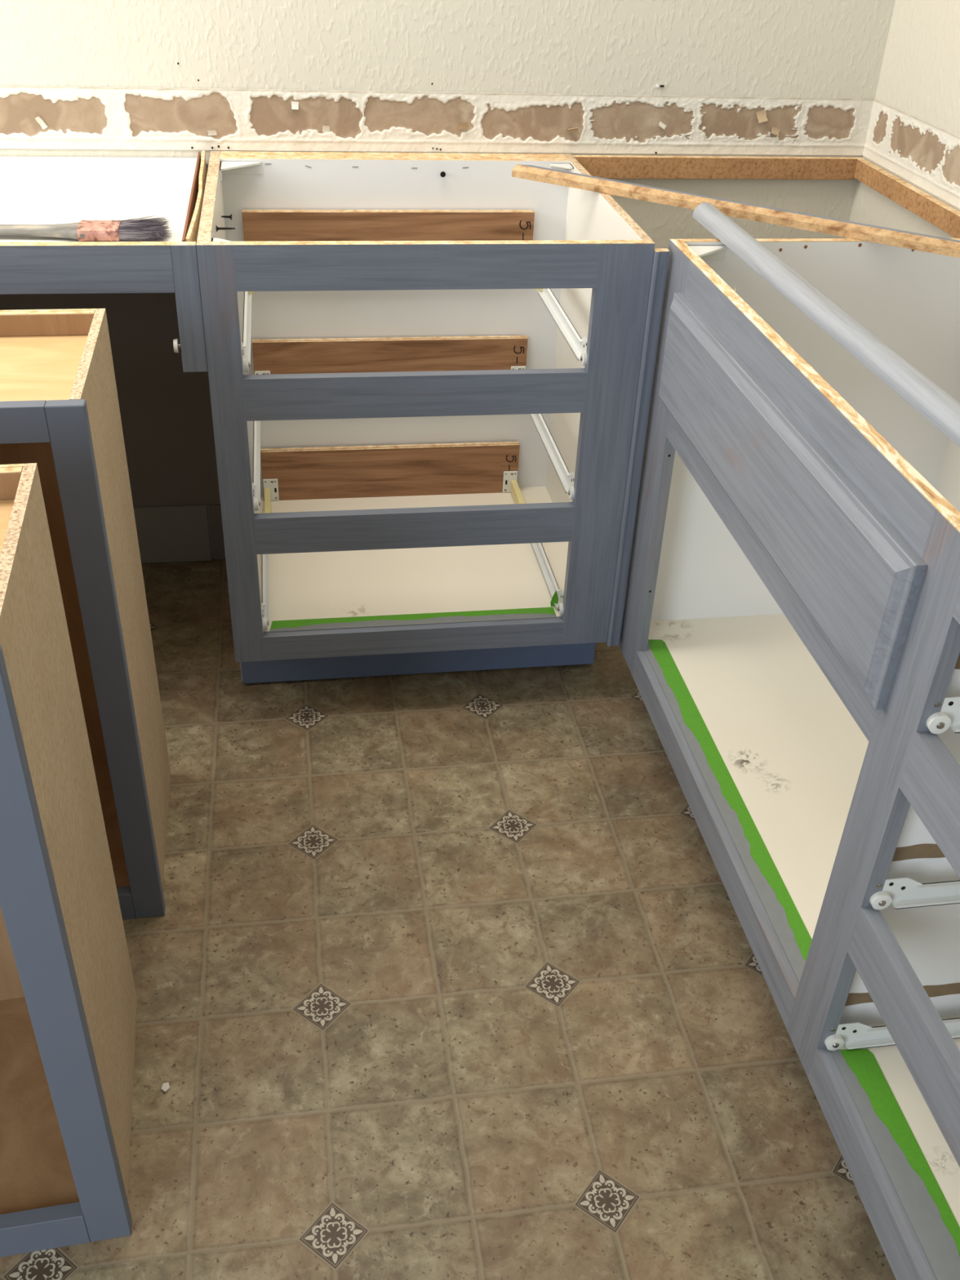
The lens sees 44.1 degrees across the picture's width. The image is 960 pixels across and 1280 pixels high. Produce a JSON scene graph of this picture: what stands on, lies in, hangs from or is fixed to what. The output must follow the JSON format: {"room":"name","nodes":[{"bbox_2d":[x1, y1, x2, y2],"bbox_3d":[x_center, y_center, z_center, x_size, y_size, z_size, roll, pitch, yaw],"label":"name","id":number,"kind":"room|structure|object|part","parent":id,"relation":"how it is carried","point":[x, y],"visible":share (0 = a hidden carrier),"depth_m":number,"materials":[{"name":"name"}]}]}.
{"room":"damaged room","nodes":[
{"label":"damaged room","id":0,"kind":"room"},
{"bbox_2d":[0,0,895,558],"bbox_3d":[-0.697,-1.206,2.033,3.195,2.420,0.104,-3,35,-8],"label":"wall","id":1,"kind":"structure","parent":0,"point":[751,48],"depth_m":2.19,"materials":[{"name":"paint"}]},
{"bbox_2d":[0,163,220,506],"bbox_3d":[-0.814,-0.582,2.376,0.600,0.712,0.006,-3,35,-8],"label":"wall","id":2,"kind":"structure","parent":1,"relation":"attached to","point":[166,413],"depth_m":2.46,"materials":[{"name":"brown paint"}]},
{"bbox_2d":[133,504,225,563],"bbox_3d":[-1.373,-0.200,2.533,1.700,0.139,0.013,-3,35,-8],"label":"baseboard","id":3,"kind":"structure","parent":1,"relation":"attached to","point":[171,533],"depth_m":2.63,"materials":[{"name":"brown wood"}]},
{"bbox_2d":[0,84,874,155],"bbox_3d":[-0.167,-0.971,2.223,1.914,0.106,0.016,-3,35,-8],"label":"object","id":4,"kind":"structure","parent":1,"relation":"attached to","point":[32,117],"depth_m":2.24,"materials":[{"name":"paint"}]},
{"bbox_2d":[572,155,857,179],"bbox_3d":[0.468,-0.941,2.358,0.586,0.040,0.016,-3,35,-8],"label":"cleat","id":5,"kind":"object","parent":1,"relation":"attached to","point":[607,166],"visible":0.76,"depth_m":2.35,"materials":[{"name":"brown wood"}]},
{"bbox_2d":[0,558,896,1279],"bbox_3d":[-0.428,0.993,1.012,3.195,0.051,4.311,-3,35,-8],"label":"floor","id":6,"kind":"structure","parent":0,"point":[445,975],"depth_m":1.69,"materials":[{"name":"tile"}]},
{"bbox_2d":[0,462,137,1257],"bbox_3d":[-0.723,0.284,1.249,0.600,0.834,0.350,-5,35,-11],"label":"upper cabinet","id":7,"kind":"object","parent":6,"relation":"on","point":[68,997],"visible":1,"depth_m":1.25,"materials":[{"name":"blue paint"}]},
{"bbox_3d":[-0.709,-0.034,1.040,0.563,0.012,0.325,-5,35,-11],"label":"panel","id":8,"kind":"part","parent":7,"relation":"part of","materials":[{"name":"brown wood"}]},
{"bbox_3d":[-0.739,-0.138,1.154,0.563,0.030,0.014,-5,35,-11],"label":"nailing rail","id":9,"kind":"part","parent":7,"relation":"part of","materials":[{"name":"brown wood"}]},
{"bbox_3d":[-0.757,0.188,1.387,0.563,0.833,0.006,-5,35,-11],"label":"panel","id":10,"kind":"part","parent":7,"relation":"part of","materials":[{"name":"brown wood"}]},
{"bbox_3d":[-0.739,0.597,1.469,0.563,0.012,0.325,-5,35,-11],"label":"panel","id":11,"kind":"part","parent":7,"relation":"part of","materials":[{"name":"brown wood"}]},
{"bbox_3d":[-0.706,0.698,1.334,0.506,0.056,0.019,-5,35,-11],"label":"rail","id":12,"kind":"part","parent":7,"relation":"part of","materials":[{"name":"blue paint"}]},
{"bbox_2d":[0,308,170,919],"bbox_3d":[-0.788,0.004,1.661,0.600,0.831,0.331,-4,35,-9],"label":"upper cabinet","id":13,"kind":"object","parent":6,"relation":"on","point":[60,411],"visible":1,"depth_m":1.59,"materials":[{"name":"blue paint"}]},
{"bbox_3d":[-0.746,-0.234,1.313,0.513,0.044,0.019,-4,35,-9],"label":"rail","id":14,"kind":"part","parent":13,"relation":"part of","materials":[{"name":"blue paint"}]},
{"bbox_3d":[-0.774,-0.314,1.453,0.563,0.012,0.306,-4,35,-9],"label":"panel","id":15,"kind":"part","parent":13,"relation":"part of","materials":[{"name":"yellow wood"}]},
{"bbox_3d":[-0.797,-0.413,1.560,0.563,0.030,0.014,-4,35,-9],"label":"nailing rail","id":16,"kind":"part","parent":13,"relation":"part of","materials":[{"name":"brown wood"}]},
{"bbox_3d":[-0.814,-0.088,1.792,0.563,0.830,0.006,-4,35,-9],"label":"panel","id":17,"kind":"part","parent":13,"relation":"part of","materials":[{"name":"brown wood"}]},
{"bbox_3d":[-0.804,0.315,1.880,0.563,0.012,0.306,-4,35,-9],"label":"panel","id":18,"kind":"part","parent":13,"relation":"part of","materials":[{"name":"brown wood"}]},
{"bbox_3d":[-0.505,-0.020,1.714,0.012,0.830,0.312,-4,35,-9],"label":"panel","id":19,"kind":"part","parent":13,"relation":"part of","materials":[{"name":"beige wood"}]},
{"bbox_3d":[-0.777,0.413,1.753,0.513,0.052,0.019,-4,35,-9],"label":"rail","id":20,"kind":"part","parent":13,"relation":"part of","materials":[{"name":"blue paint"}]},
{"bbox_2d":[0,151,208,372],"bbox_3d":[-0.799,-0.359,2.154,0.660,0.876,0.602,-3,35,-8],"label":"apron","id":21,"kind":"object","parent":6,"relation":"on","point":[25,267],"depth_m":1.72,"materials":[{"name":"paint"}]},
{"bbox_3d":[-0.758,-0.530,1.689,0.623,0.069,0.019,-3,35,-8],"label":"rail","id":22,"kind":"part","parent":21,"relation":"part of","materials":[{"name":"paint"}]},
{"bbox_2d":[0,156,197,241],"bbox_3d":[-0.796,-0.717,1.927,0.638,0.006,0.588,-3,35,-8],"label":"board","id":23,"kind":"object","parent":21,"relation":"on","point":[34,190],"visible":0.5,"depth_m":1.99,"materials":[{"name":"white plastic"}]},
{"bbox_2d":[0,213,173,241],"bbox_3d":[-0.609,-0.602,1.743,0.306,0.025,0.077,-6,35,-13],"label":"brush","id":24,"kind":"object","parent":23,"relation":"on","point":[144,230],"visible":1,"depth_m":1.74,"materials":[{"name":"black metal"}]},
{"bbox_3d":[-0.676,-0.602,1.743,0.177,0.018,0.053,-3,35,-8],"label":"handle","id":25,"kind":"part","parent":24,"relation":"part of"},
{"bbox_3d":[-0.479,-0.710,1.988,0.004,0.086,0.576,-3,35,-8],"label":"wood strip","id":26,"kind":"part","parent":21,"relation":"part of","materials":[{"name":"brown wood"}]},
{"bbox_2d":[160,1082,169,1092],"bbox_3d":[-0.414,0.590,1.561,0.011,0.003,0.014,-3,35,-8],"label":"chip","id":27,"kind":"object","parent":6,"relation":"on","point":[165,1087],"visible":1,"depth_m":1.56,"materials":[{"name":"white paper"}]},
{"bbox_2d":[185,150,654,683],"bbox_3d":[-0.136,-0.398,2.256,0.716,0.879,0.607,-3,35,-8],"label":"base cabinet","id":28,"kind":"object","parent":6,"relation":"on","point":[424,368],"depth_m":2.21,"materials":[{"name":"paint"}]},
{"bbox_3d":[-0.468,-0.732,1.975,0.012,0.038,0.576,-3,35,-8],"label":"wood strip","id":29,"kind":"part","parent":28,"relation":"part of","materials":[{"name":"beige wood"}]},
{"bbox_3d":[-0.466,-0.385,2.215,0.019,0.876,0.588,-3,35,-8],"label":"panel","id":30,"kind":"part","parent":28,"relation":"part of","materials":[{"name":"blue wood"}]},
{"bbox_3d":[-0.165,-0.614,2.407,0.655,0.689,0.013,-3,35,-8],"label":"panel","id":31,"kind":"part","parent":28,"relation":"part of","materials":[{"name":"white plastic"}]},
{"bbox_3d":[-0.138,-0.172,2.385,0.655,0.015,0.526,-3,35,-8],"label":"panel","id":32,"kind":"part","parent":28,"relation":"part of","materials":[{"name":"white wood"}]},
{"bbox_2d":[269,607,556,631],"bbox_3d":[-0.120,-0.038,2.175,0.526,0.001,0.036,-3,35,-8],"label":"tape","id":33,"kind":"object","parent":28,"relation":"on","point":[540,612],"visible":1,"depth_m":2.17,"materials":[{"name":"green paper"}]},
{"bbox_3d":[-0.118,-0.003,2.170,0.548,0.050,0.019,-3,35,-8],"label":"rail","id":34,"kind":"part","parent":28,"relation":"part of","materials":[{"name":"paint"}]},
{"bbox_3d":[-0.109,-0.193,2.041,0.548,0.068,0.019,-3,35,-8],"label":"rail","id":35,"kind":"part","parent":28,"relation":"part of","materials":[{"name":"paint"}]},
{"bbox_3d":[-0.099,-0.395,1.904,0.548,0.069,0.019,-3,35,-8],"label":"rail","id":36,"kind":"part","parent":28,"relation":"part of","materials":[{"name":"paint"}]},
{"bbox_3d":[-0.091,-0.566,1.788,0.548,0.068,0.019,-3,35,-8],"label":"rail","id":37,"kind":"part","parent":28,"relation":"part of","materials":[{"name":"paint"}]},
{"bbox_2d":[550,591,558,606],"bbox_3d":[0.140,-0.078,2.219,0.015,0.036,0.001,-3,35,-8],"label":"tape","id":38,"kind":"object","parent":28,"relation":"on","point":[555,598],"visible":1,"depth_m":2.22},
{"bbox_3d":[0.198,-0.420,2.314,0.014,0.876,0.588,-3,35,-8],"label":"panel","id":39,"kind":"part","parent":28,"relation":"part of","materials":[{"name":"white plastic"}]},
{"bbox_2d":[606,248,669,646],"bbox_3d":[0.265,-0.296,2.029,0.024,0.734,0.018,-3,35,-8],"label":"trim","id":40,"kind":"structure","parent":28,"relation":"attached to","point":[660,257],"depth_m":1.99,"materials":[{"name":"paint"}]},
{"bbox_2d":[618,238,959,1051],"bbox_3d":[0.616,-0.022,1.742,0.587,0.892,0.927,-3,35,-8],"label":"base cabinet","id":41,"kind":"object","parent":6,"relation":"on","point":[797,517],"visible":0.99,"depth_m":1.78,"materials":[{"name":"paint"}]},
{"bbox_3d":[0.350,0.263,1.843,0.019,0.058,0.780,-3,35,-8],"label":"rail","id":42,"kind":"part","parent":41,"relation":"part of","materials":[{"name":"paint"}]},
{"bbox_2d":[644,639,812,982],"bbox_3d":[0.378,0.232,1.838,0.044,0.001,0.835,-3,35,-8],"label":"tape","id":43,"kind":"object","parent":41,"relation":"on","point":[789,927],"visible":0.91,"depth_m":1.79,"materials":[{"name":"green paper"}]},
{"bbox_2d":[511,164,959,257],"bbox_3d":[0.463,-0.701,1.945,0.932,0.021,0.022,20,38,24],"label":"wooden strip","id":44,"kind":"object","parent":41,"relation":"on","point":[882,235],"depth_m":1.94,"materials":[{"name":"brown wood"}]},
{"bbox_3d":[0.621,0.210,1.901,0.539,0.015,0.900,-3,35,-8],"label":"panel","id":45,"kind":"part","parent":41,"relation":"part of","materials":[{"name":"white wood"}]},
{"bbox_3d":[0.369,-0.137,1.572,0.019,0.066,0.780,-3,35,-8],"label":"rail","id":46,"kind":"part","parent":41,"relation":"part of","materials":[{"name":"paint"}]},
{"bbox_3d":[0.353,-0.227,1.511,0.021,0.174,0.812,-3,35,-8],"label":"false drawer","id":47,"kind":"part","parent":41,"relation":"part of","materials":[{"name":"paint"}]},
{"bbox_3d":[0.567,-0.272,2.121,0.547,0.876,0.014,-3,35,-8],"label":"panel","id":48,"kind":"part","parent":41,"relation":"part of","materials":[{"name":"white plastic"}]},
{"bbox_3d":[0.377,-0.311,1.453,0.019,0.076,0.780,-3,35,-8],"label":"rail","id":49,"kind":"part","parent":41,"relation":"part of","materials":[{"name":"paint"}]},
{"bbox_2d":[692,202,959,447],"bbox_3d":[0.496,-0.270,1.306,0.039,0.023,1.545,-4,35,-9],"label":"pipe","id":50,"kind":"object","parent":41,"relation":"on","point":[923,394],"depth_m":1.47,"materials":[{"name":"white plastic"}]},
{"bbox_3d":[0.905,-0.101,1.740,0.008,0.703,0.900,-3,35,-8],"label":"panel","id":51,"kind":"part","parent":41,"relation":"part of","materials":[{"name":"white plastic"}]},
{"bbox_2d":[796,525,959,1279],"bbox_3d":[0.735,0.388,1.159,0.566,0.879,0.517,-3,35,-8],"label":"base cabinet","id":52,"kind":"object","parent":6,"relation":"on","point":[888,986],"visible":1,"depth_m":1.29,"materials":[{"name":"paint"}]},
{"bbox_3d":[0.453,0.646,1.286,0.019,0.057,0.440,-3,35,-8],"label":"rail","id":53,"kind":"part","parent":52,"relation":"part of","materials":[{"name":"paint"}]},
{"bbox_2d":[831,1048,959,1279],"bbox_3d":[0.487,0.627,1.264,0.050,0.001,0.455,-3,35,-8],"label":"tape","id":54,"kind":"object","parent":52,"relation":"on","point":[931,1216],"visible":1,"depth_m":1.32,"materials":[{"name":"green paper"}]},
{"bbox_3d":[0.707,0.247,1.367,0.547,0.876,0.013,-3,35,-8],"label":"panel","id":55,"kind":"part","parent":52,"relation":"part of","materials":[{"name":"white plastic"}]},
{"bbox_3d":[0.730,0.614,1.314,0.539,0.014,0.491,-3,35,-8],"label":"panel","id":56,"kind":"part","parent":52,"relation":"part of","materials":[{"name":"white wood"}]},
{"bbox_3d":[0.463,0.449,1.152,0.019,0.072,0.440,-3,35,-8],"label":"rail","id":57,"kind":"part","parent":52,"relation":"part of","materials":[{"name":"paint"}]},
{"bbox_3d":[0.472,0.243,1.013,0.019,0.072,0.440,-3,35,-8],"label":"rail","id":58,"kind":"part","parent":52,"relation":"part of","materials":[{"name":"paint"}]},
{"bbox_3d":[0.481,0.071,0.896,0.019,0.073,0.440,-3,35,-8],"label":"rail","id":59,"kind":"part","parent":52,"relation":"part of","materials":[{"name":"paint"}]},
{"bbox_2d":[845,0,959,238],"bbox_3d":[1.157,-0.081,0.506,0.100,2.420,4.211,-3,35,-8],"label":"wall","id":60,"kind":"structure","parent":0,"point":[919,77],"depth_m":2.18,"materials":[{"name":"paint"}]},
{"bbox_2d":[853,157,959,238],"bbox_3d":[0.807,-0.804,2.176,0.016,0.036,0.568,-3,35,-8],"label":"cleat","id":61,"kind":"object","parent":60,"relation":"attached to","point":[936,212],"visible":1,"depth_m":2.20,"materials":[{"name":"brown wood"}]},
{"bbox_2d":[862,98,959,208],"bbox_3d":[0.848,-0.761,1.984,0.004,0.106,0.948,-3,35,-8],"label":"trim","id":62,"kind":"structure","parent":60,"relation":"attached to","point":[923,153],"depth_m":2.20,"materials":[{"name":"white paint"}]}
]}

